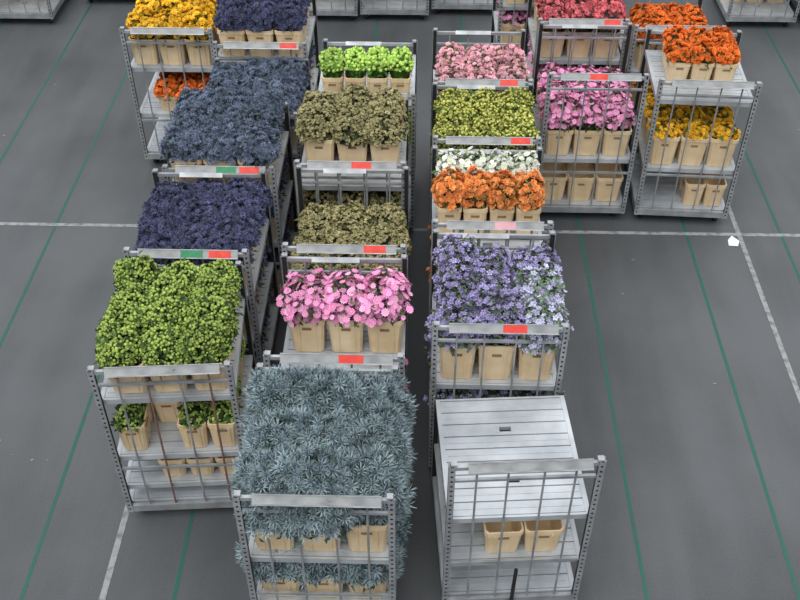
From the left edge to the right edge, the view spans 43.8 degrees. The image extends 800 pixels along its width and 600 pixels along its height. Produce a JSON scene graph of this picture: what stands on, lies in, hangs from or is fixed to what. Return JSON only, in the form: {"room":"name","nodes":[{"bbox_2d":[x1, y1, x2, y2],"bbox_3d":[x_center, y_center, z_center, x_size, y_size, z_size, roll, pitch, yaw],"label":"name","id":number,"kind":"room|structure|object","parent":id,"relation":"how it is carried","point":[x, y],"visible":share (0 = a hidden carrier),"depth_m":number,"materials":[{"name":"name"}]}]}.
{"room":"flower auction warehouse","nodes":[
{"label":"flower auction warehouse","id":0,"kind":"room"},
{"bbox_2d":[0,0,799,599],"bbox_3d":[0.216,-1.039,11.109,36.000,0.104,38.000,1,42,1],"label":"floor","id":1,"kind":"structure","parent":0,"point":[706,530],"depth_m":9.33,"materials":[{"name":"concrete"}]},
{"bbox_2d":[0,0,63,22],"bbox_3d":[-5.420,-4.925,14.115,0.980,1.722,1.158,1,42,1],"label":"trolley","id":2,"kind":"object","parent":1,"relation":"on","point":[18,9],"visible":1,"depth_m":14.23,"materials":[{"name":"metal"}]},
{"bbox_2d":[119,26,220,162],"bbox_3d":[-2.445,-2.548,11.408,0.980,1.762,1.158,1,42,1],"label":"trolley","id":3,"kind":"object","parent":1,"relation":"on","point":[151,106],"visible":0.31,"depth_m":10.81,"materials":[{"name":"metal"}]},
{"bbox_2d":[128,27,219,110],"bbox_3d":[-2.445,-2.758,11.247,0.883,0.880,0.966,1,42,1],"label":"buckets","id":4,"kind":"object","parent":3,"relation":"on","point":[170,53],"visible":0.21,"depth_m":10.73,"materials":[{"name":"beige cardboard"}]},
{"bbox_2d":[125,0,217,45],"bbox_3d":[-2.446,-3.150,10.880,0.998,0.385,1.114,1,42,1],"label":"marigolds","id":5,"kind":"object","parent":4,"relation":"in","point":[147,13],"visible":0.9,"depth_m":10.58,"materials":[{"name":"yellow plant"}]},
{"bbox_2d":[153,72,210,99],"bbox_3d":[-2.358,-2.517,11.262,0.807,0.283,0.849,1,42,1],"label":"roses","id":6,"kind":"object","parent":4,"relation":"in","point":[175,82],"visible":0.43,"depth_m":11.03,"materials":[{"name":"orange plant"}]},
{"bbox_2d":[86,261,255,511],"bbox_3d":[-1.669,0.734,7.741,0.980,1.722,1.158,-2,42,-2],"label":"trolley","id":7,"kind":"object","parent":1,"relation":"on","point":[151,489],"visible":0.59,"depth_m":7.49,"materials":[{"name":"metal"}]},
{"bbox_2d":[109,298,243,475],"bbox_3d":[-1.667,0.599,7.647,0.889,1.240,0.970,-2,42,-2],"label":"buckets","id":8,"kind":"object","parent":7,"relation":"on","point":[166,411],"visible":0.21,"depth_m":7.41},
{"bbox_2d":[92,250,245,433],"bbox_3d":[-1.653,0.306,7.373,1.062,1.014,1.169,-2,42,-2],"label":"plants","id":9,"kind":"object","parent":8,"relation":"on","point":[179,312],"visible":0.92,"depth_m":7.02,"materials":[{"name":"green plant"}]},
{"bbox_2d":[122,168,280,379],"bbox_3d":[-1.653,-0.103,8.684,0.980,1.722,1.158,1,42,1],"label":"trolley","id":10,"kind":"object","parent":1,"relation":"on","point":[252,274],"visible":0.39,"depth_m":8.53,"materials":[{"name":"metal"}]},
{"bbox_2d":[243,243,270,363],"bbox_3d":[-1.652,-0.107,8.706,0.883,1.290,0.970,1,42,1],"label":"buckets","id":11,"kind":"object","parent":10,"relation":"on","point":[253,248],"visible":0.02,"depth_m":8.68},
{"bbox_2d":[131,176,273,358],"bbox_3d":[-1.647,-0.268,8.577,1.128,1.325,1.216,1,42,1],"label":"flowers","id":12,"kind":"object","parent":11,"relation":"in","point":[218,216],"visible":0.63,"depth_m":8.20,"materials":[{"name":"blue plant"}]},
{"bbox_2d":[161,102,298,302],"bbox_3d":[-1.556,-0.859,9.535,0.980,1.722,1.138,1,42,1],"label":"trolley","id":13,"kind":"object","parent":1,"relation":"on","point":[281,216],"visible":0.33,"depth_m":9.14,"materials":[{"name":"metal"}]},
{"bbox_2d":[169,120,290,291],"bbox_3d":[-1.556,-0.949,9.481,0.882,1.520,0.946,1,42,1],"label":"buckets","id":14,"kind":"object","parent":13,"relation":"on","point":[199,163],"visible":0.09,"depth_m":8.77,"materials":[{"name":"beige cardboard"}]},
{"bbox_2d":[158,86,286,167],"bbox_3d":[-1.569,-1.575,8.905,1.123,0.393,1.136,1,42,1],"label":"flowers","id":15,"kind":"object","parent":14,"relation":"in","point":[229,126],"visible":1,"depth_m":8.71,"materials":[{"name":"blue plant"}]},
{"bbox_2d":[264,155,293,273],"bbox_3d":[-1.559,-0.900,9.525,1.080,0.970,1.163,1,42,1],"label":"flowers","id":16,"kind":"object","parent":14,"relation":"in","point":[285,166],"visible":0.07,"depth_m":9.37,"materials":[{"name":"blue plant"}]},
{"bbox_2d":[214,57,310,230],"bbox_3d":[-1.448,-1.558,10.436,0.980,1.572,1.138,1,42,1],"label":"trolley","id":17,"kind":"object","parent":1,"relation":"on","point":[297,152],"visible":0.09,"depth_m":9.90,"materials":[{"name":"metal"}]},
{"bbox_2d":[285,95,303,220],"bbox_3d":[-1.448,-1.577,10.444,0.883,1.180,0.946,1,42,1],"label":"buckets","id":18,"kind":"object","parent":17,"relation":"on","point":[293,135],"visible":0.03,"depth_m":9.90,"materials":[{"name":"beige cardboard"}]},
{"bbox_2d":[205,52,311,130],"bbox_3d":[-1.453,-2.097,9.974,1.103,0.427,1.175,1,42,1],"label":"flowers","id":19,"kind":"object","parent":18,"relation":"in","point":[289,78],"visible":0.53,"depth_m":10.04,"materials":[{"name":"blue plant"}]},
{"bbox_2d":[212,0,320,91],"bbox_3d":[-1.441,-2.371,11.239,0.980,1.722,1.158,1,42,1],"label":"trolley","id":20,"kind":"object","parent":1,"relation":"on","point":[312,26],"visible":0.22,"depth_m":10.39,"materials":[{"name":"metal"}]},
{"bbox_2d":[217,6,313,80],"bbox_3d":[-1.440,-2.491,11.158,0.883,1.600,0.966,1,42,1],"label":"buckets","id":21,"kind":"object","parent":20,"relation":"on","point":[231,36],"visible":0.09,"depth_m":10.35,"materials":[{"name":"beige cardboard"}]},
{"bbox_2d":[213,0,316,84],"bbox_3d":[-1.448,-2.672,10.996,1.058,1.683,1.146,1,42,1],"label":"flowers","id":22,"kind":"object","parent":21,"relation":"in","point":[259,16],"visible":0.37,"depth_m":10.22,"materials":[{"name":"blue plant"}]},
{"bbox_2d":[232,363,399,599],"bbox_3d":[-0.507,1.456,6.928,0.980,1.722,1.158,1,42,1],"label":"trolley","id":23,"kind":"object","parent":1,"relation":"on","point":[251,552],"visible":0.41,"depth_m":6.47,"materials":[{"name":"metal"}]},
{"bbox_2d":[249,523,387,597],"bbox_3d":[-0.502,1.426,6.927,0.904,0.860,0.966,1,42,1],"label":"buckets","id":24,"kind":"object","parent":23,"relation":"on","point":[378,535],"visible":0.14,"depth_m":6.47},
{"bbox_2d":[226,361,418,593],"bbox_3d":[-0.499,1.155,6.648,1.260,1.299,1.266,1,42,1],"label":"flowers","id":25,"kind":"object","parent":24,"relation":"in","point":[310,431],"visible":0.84,"depth_m":6.33,"materials":[{"name":"green plant"}]},
{"bbox_2d":[309,0,358,19],"bbox_3d":[-1.086,-4.989,14.187,0.980,1.722,1.158,1,42,1],"label":"trolley","id":26,"kind":"object","parent":1,"relation":"on","point":[324,7],"visible":0.52,"depth_m":14.27,"materials":[{"name":"metal"}]},
{"bbox_2d":[263,252,407,390],"bbox_3d":[-0.444,0.660,7.825,0.980,1.722,1.158,1,42,1],"label":"trolley","id":27,"kind":"object","parent":1,"relation":"on","point":[365,359],"visible":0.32,"depth_m":7.69,"materials":[{"name":"metal"}]},
{"bbox_2d":[288,317,402,352],"bbox_3d":[-0.431,0.574,7.773,0.908,0.910,0.966,1,42,1],"label":"buckets","id":28,"kind":"object","parent":27,"relation":"on","point":[385,337],"visible":0.16,"depth_m":7.69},
{"bbox_2d":[276,266,413,397],"bbox_3d":[-0.426,0.395,7.614,1.082,1.009,1.185,1,42,1],"label":"flowers","id":29,"kind":"object","parent":28,"relation":"in","point":[311,300],"visible":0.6,"depth_m":7.50,"materials":[{"name":"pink plant"}]},
{"bbox_2d":[281,164,408,299],"bbox_3d":[-0.424,-0.144,8.730,0.980,1.722,1.158,1,42,1],"label":"trolley","id":30,"kind":"object","parent":1,"relation":"on","point":[300,248],"visible":0.18,"depth_m":8.58,"materials":[{"name":"metal"}]},
{"bbox_3d":[-0.424,-0.020,8.864,0.883,0.950,0.970,1,42,1],"label":"crates","id":31,"kind":"object","parent":30,"relation":"on","visible":0},
{"bbox_2d":[289,200,411,321],"bbox_3d":[-0.432,-0.187,8.703,1.067,1.051,1.136,1,42,1],"label":"flowers","id":32,"kind":"object","parent":31,"relation":"in","point":[351,224],"visible":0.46,"depth_m":8.52,"materials":[{"name":"green plant"}]},
{"bbox_2d":[293,97,408,217],"bbox_3d":[-0.422,-0.914,9.597,0.980,1.722,1.158,1,42,1],"label":"trolley","id":33,"kind":"object","parent":1,"relation":"on","point":[403,154],"visible":0.23,"depth_m":8.86,"materials":[{"name":"metal"}]},
{"bbox_2d":[303,139,400,197],"bbox_3d":[-0.422,-1.008,9.539,0.883,1.530,0.966,1,42,1],"label":"buckets","id":34,"kind":"object","parent":33,"relation":"on","point":[325,151],"visible":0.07,"depth_m":8.94,"materials":[{"name":"beige cardboard"}]},
{"bbox_2d":[294,83,409,213],"bbox_3d":[-0.429,-1.156,9.405,1.043,1.568,1.121,1,42,1],"label":"flowers","id":35,"kind":"object","parent":34,"relation":"in","point":[351,116],"visible":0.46,"depth_m":8.91,"materials":[{"name":"green plant"}]},
{"bbox_2d":[318,38,416,226],"bbox_3d":[-0.325,-1.689,10.471,0.980,1.722,1.158,1,42,1],"label":"trolley","id":36,"kind":"object","parent":1,"relation":"on","point":[413,84],"visible":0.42,"depth_m":10.30,"materials":[{"name":"metal"}]},
{"bbox_2d":[321,69,410,157],"bbox_3d":[-0.325,-2.041,10.177,0.882,1.030,0.976,1,42,1],"label":"buckets","id":37,"kind":"object","parent":36,"relation":"on","point":[333,84],"visible":0.17,"depth_m":9.52,"materials":[{"name":"beige cardboard"}]},
{"bbox_2d":[317,44,416,144],"bbox_3d":[-0.316,-2.210,10.028,1.026,1.083,1.158,1,42,1],"label":"carnations","id":38,"kind":"object","parent":37,"relation":"in","point":[378,60],"visible":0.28,"depth_m":9.42,"materials":[{"name":"green plant"}]},
{"bbox_2d":[360,0,428,18],"bbox_3d":[-0.065,-5.006,14.206,0.980,1.722,1.158,1,42,1],"label":"trolley","id":39,"kind":"object","parent":1,"relation":"on","point":[377,7],"visible":1,"depth_m":14.29,"materials":[{"name":"metal"}]},
{"bbox_2d":[431,0,498,13],"bbox_3d":[0.959,-5.122,14.337,0.980,1.722,1.158,1,42,1],"label":"trolley","id":40,"kind":"object","parent":1,"relation":"on","point":[436,4],"visible":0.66,"depth_m":14.41,"materials":[{"name":"metal"}]},
{"bbox_2d":[430,28,533,158],"bbox_3d":[0.824,-1.857,10.659,0.980,1.722,1.138,1,42,1],"label":"trolley","id":41,"kind":"object","parent":1,"relation":"on","point":[448,81],"visible":0.16,"depth_m":10.50,"materials":[{"name":"metal"}]},
{"bbox_3d":[0.825,-2.062,10.501,0.881,0.830,0.950,1,42,1],"label":"crates","id":42,"kind":"object","parent":41,"relation":"on","visible":0},
{"bbox_2d":[429,41,533,133],"bbox_3d":[0.828,-2.223,10.373,1.051,0.857,1.091,1,42,1],"label":"roses","id":43,"kind":"object","parent":42,"relation":"in","point":[481,61],"visible":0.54,"depth_m":10.06,"materials":[{"name":"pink plant"}]},
{"bbox_2d":[429,82,541,215],"bbox_3d":[0.792,-1.134,9.845,0.980,1.722,1.038,1,42,1],"label":"trolley","id":44,"kind":"object","parent":1,"relation":"on","point":[459,140],"visible":0.2,"depth_m":8.94,"materials":[{"name":"metal"}]},
{"bbox_3d":[0.792,-1.328,9.697,0.881,0.800,0.851,1,42,1],"label":"crates","id":45,"kind":"object","parent":44,"relation":"on","visible":0},
{"bbox_2d":[429,87,541,198],"bbox_3d":[0.798,-1.495,9.556,1.047,0.866,1.000,1,42,1],"label":"flowers","id":46,"kind":"object","parent":45,"relation":"in","point":[509,113],"visible":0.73,"depth_m":9.29,"materials":[{"name":"green plant"}]},
{"bbox_2d":[428,145,553,361],"bbox_3d":[0.758,-0.344,8.955,0.980,1.722,1.158,1,42,1],"label":"trolley","id":47,"kind":"object","parent":1,"relation":"on","point":[461,225],"visible":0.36,"depth_m":8.30,"materials":[{"name":"metal"}]},
{"bbox_2d":[436,203,540,270],"bbox_3d":[0.759,-0.518,8.845,0.883,0.920,0.996,1,42,1],"label":"buckets","id":48,"kind":"object","parent":47,"relation":"on","point":[444,214],"visible":0.15,"depth_m":8.49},
{"bbox_2d":[426,164,545,283],"bbox_3d":[0.753,-0.679,8.671,1.106,1.031,1.149,1,42,1],"label":"flowers","id":49,"kind":"object","parent":48,"relation":"in","point":[502,190],"visible":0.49,"depth_m":8.38,"materials":[{"name":"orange plant"}]},
{"bbox_2d":[431,146,540,177],"bbox_3d":[0.754,-1.160,8.734,0.970,0.387,0.447,1,42,1],"label":"chrysanthemums","id":50,"kind":"object","parent":48,"relation":"in","point":[527,161],"visible":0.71,"depth_m":8.64,"materials":[{"name":"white plant"}]},
{"bbox_2d":[428,229,569,466],"bbox_3d":[0.733,0.459,8.051,0.980,1.722,1.158,1,42,1],"label":"trolley","id":51,"kind":"object","parent":1,"relation":"on","point":[436,381],"visible":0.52,"depth_m":7.55,"materials":[{"name":"metal"}]},
{"bbox_2d":[436,268,557,393],"bbox_3d":[0.734,0.369,7.996,0.883,0.920,0.966,1,42,1],"label":"buckets","id":52,"kind":"object","parent":51,"relation":"on","point":[498,360],"visible":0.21,"depth_m":7.47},
{"bbox_2d":[421,233,564,406],"bbox_3d":[0.733,0.157,7.814,1.156,1.087,1.211,1,42,1],"label":"purple bellflowers","id":53,"kind":"object","parent":52,"relation":"in","point":[470,287],"visible":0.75,"depth_m":7.63,"materials":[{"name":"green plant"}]},
{"bbox_2d":[510,263,573,356],"bbox_3d":[1.059,0.047,7.475,0.465,0.457,0.875,1,42,1],"label":"pale lilac bellflowers","id":54,"kind":"object","parent":52,"relation":"in","point":[543,304],"visible":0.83,"depth_m":7.39,"materials":[{"name":"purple plant"}]},
{"bbox_2d":[491,0,533,55],"bbox_3d":[1.680,-3.484,12.492,0.980,1.722,1.158,1,42,1],"label":"trolley","id":55,"kind":"object","parent":1,"relation":"on","point":[496,23],"visible":0.19,"depth_m":11.95,"materials":[{"name":"metal"}]},
{"bbox_2d":[501,0,533,42],"bbox_3d":[1.682,-3.738,12.291,0.882,0.860,0.966,1,42,1],"label":"buckets","id":56,"kind":"object","parent":55,"relation":"on","point":[505,27],"visible":0.08,"depth_m":12.08,"materials":[{"name":"beige cardboard"}]},
{"bbox_2d":[494,0,533,26],"bbox_3d":[1.678,-3.681,12.347,1.038,0.282,1.108,1,42,1],"label":"chrysanthemums","id":57,"kind":"object","parent":56,"relation":"in","point":[520,16],"visible":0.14,"depth_m":12.02,"materials":[{"name":"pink plant"}]},
{"bbox_2d":[431,391,606,599],"bbox_3d":[0.768,1.292,7.113,0.980,1.722,1.260,-2,42,-2],"label":"trolley","id":58,"kind":"object","parent":1,"relation":"on","point":[501,459],"visible":0.97,"depth_m":7.02,"materials":[{"name":"metal"}]},
{"bbox_2d":[482,519,563,552],"bbox_3d":[0.842,1.570,6.983,0.545,0.270,0.336,-2,42,-2],"label":"buckets","id":59,"kind":"object","parent":58,"relation":"on","point":[549,532],"visible":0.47,"depth_m":6.90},
{"bbox_2d":[524,0,629,106],"bbox_3d":[1.971,-2.684,11.561,0.980,1.762,1.158,1,42,1],"label":"trolley","id":60,"kind":"object","parent":1,"relation":"on","point":[617,60],"visible":0.21,"depth_m":10.94,"materials":[{"name":"metal"}]},
{"bbox_2d":[530,0,621,96],"bbox_3d":[1.971,-2.905,11.390,0.882,0.810,0.966,1,42,1],"label":"buckets","id":61,"kind":"object","parent":60,"relation":"on","point":[581,47],"visible":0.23,"depth_m":10.90,"materials":[{"name":"beige cardboard"}]},
{"bbox_2d":[527,29,616,74],"bbox_3d":[1.966,-2.838,11.445,1.038,0.242,1.142,1,42,1],"label":"chrysanthemums","id":62,"kind":"object","parent":61,"relation":"in","point":[541,66],"visible":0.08,"depth_m":11.15,"materials":[{"name":"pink plant"}]},
{"bbox_2d":[533,0,626,32],"bbox_3d":[1.973,-3.300,11.031,1.031,0.453,1.086,1,42,1],"label":"roses","id":63,"kind":"object","parent":61,"relation":"on","point":[577,9],"visible":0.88,"depth_m":10.66,"materials":[{"name":"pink plant"}]},
{"bbox_2d":[533,21,649,215],"bbox_3d":[1.941,-1.879,10.631,0.980,1.792,1.158,1,42,1],"label":"trolley","id":64,"kind":"object","parent":1,"relation":"on","point":[564,205],"visible":0.56,"depth_m":10.41,"materials":[{"name":"metal"}]},
{"bbox_2d":[539,101,631,200],"bbox_3d":[1.940,-1.707,10.809,0.881,0.890,0.966,1,42,1],"label":"buckets","id":65,"kind":"object","parent":64,"relation":"on","point":[588,141],"visible":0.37,"depth_m":10.57,"materials":[{"name":"beige cardboard"}]},
{"bbox_2d":[535,62,635,132],"bbox_3d":[1.938,-2.132,10.448,1.041,0.431,1.182,1,42,1],"label":"chrysanthemums","id":66,"kind":"object","parent":65,"relation":"in","point":[595,101],"visible":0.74,"depth_m":10.17,"materials":[{"name":"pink plant"}]},
{"bbox_2d":[618,0,726,152],"bbox_3d":[2.989,-2.619,11.518,0.980,1.722,1.158,1,42,1],"label":"trolley","id":67,"kind":"object","parent":1,"relation":"on","point":[631,68],"visible":0.09,"depth_m":10.78,"materials":[{"name":"metal"}]},
{"bbox_2d":[616,30,662,107],"bbox_3d":[2.988,-2.777,11.404,0.880,0.800,0.966,1,42,1],"label":"buckets","id":68,"kind":"object","parent":67,"relation":"on","point":[638,51],"visible":0.04,"depth_m":10.97,"materials":[{"name":"beige cardboard"}]},
{"bbox_2d":[618,48,650,91],"bbox_3d":[2.996,-2.715,11.461,1.026,0.220,1.153,1,42,1],"label":"marigolds","id":69,"kind":"object","parent":68,"relation":"in","point":[634,83],"visible":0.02,"depth_m":11.11,"materials":[{"name":"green plant"}]},
{"bbox_2d":[628,2,708,45],"bbox_3d":[2.958,-3.017,10.972,0.874,0.344,0.865,1,42,1],"label":"roses","id":70,"kind":"object","parent":68,"relation":"in","point":[650,14],"visible":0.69,"depth_m":10.96,"materials":[{"name":"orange plant"}]},
{"bbox_2d":[626,27,762,220],"bbox_3d":[3.047,-1.819,10.594,0.980,1.752,1.158,3,42,3],"label":"trolley","id":71,"kind":"object","parent":1,"relation":"on","point":[654,189],"visible":0.63,"depth_m":10.36,"materials":[{"name":"metal"}]},
{"bbox_2d":[641,45,738,205],"bbox_3d":[3.047,-1.909,10.539,0.877,1.550,0.967,3,42,3],"label":"buckets","id":72,"kind":"object","parent":71,"relation":"on","point":[694,152],"visible":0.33,"depth_m":10.27,"materials":[{"name":"beige cardboard"}]},
{"bbox_2d":[644,83,740,142],"bbox_3d":[3.040,-1.974,10.493,0.965,0.236,1.058,3,42,3],"label":"marigolds","id":73,"kind":"object","parent":72,"relation":"in","point":[723,124],"visible":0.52,"depth_m":10.26,"materials":[{"name":"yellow plant"}]},
{"bbox_2d":[662,24,740,69],"bbox_3d":[3.021,-2.558,10.043,0.788,0.272,0.708,3,42,3],"label":"roses","id":74,"kind":"object","parent":72,"relation":"in","point":[694,44],"visible":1,"depth_m":9.90,"materials":[{"name":"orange plant"}]},
{"bbox_2d":[728,236,738,245],"bbox_3d":[3.531,-0.622,10.548,0.115,0.016,0.162,16,44,17],"label":"paper scrap","id":75,"kind":"object","parent":1,"relation":"on","point":[732,241],"visible":1,"depth_m":10.54,"materials":[{"name":"white paper"}]},
{"bbox_2d":[716,0,799,25],"bbox_3d":[5.131,-4.857,14.038,0.980,1.722,1.158,1,42,1],"label":"trolley","id":76,"kind":"object","parent":1,"relation":"on","point":[732,11],"visible":0.99,"depth_m":14.15,"materials":[{"name":"metal"}]},
{"bbox_2d":[725,0,783,2],"bbox_3d":[5.130,-4.696,14.206,0.880,0.850,0.966,1,42,1],"label":"buckets","id":77,"kind":"object","parent":76,"relation":"on","point":[750,1],"visible":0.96,"depth_m":14.39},
{"bbox_2d":[790,0,799,13],"bbox_3d":[6.228,-4.773,13.944,0.980,1.722,1.158,1,42,1],"label":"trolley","id":78,"kind":"object","parent":1,"relation":"on","point":[794,2],"visible":0.65,"depth_m":14.48,"materials":[{"name":"metal"}]}
]}

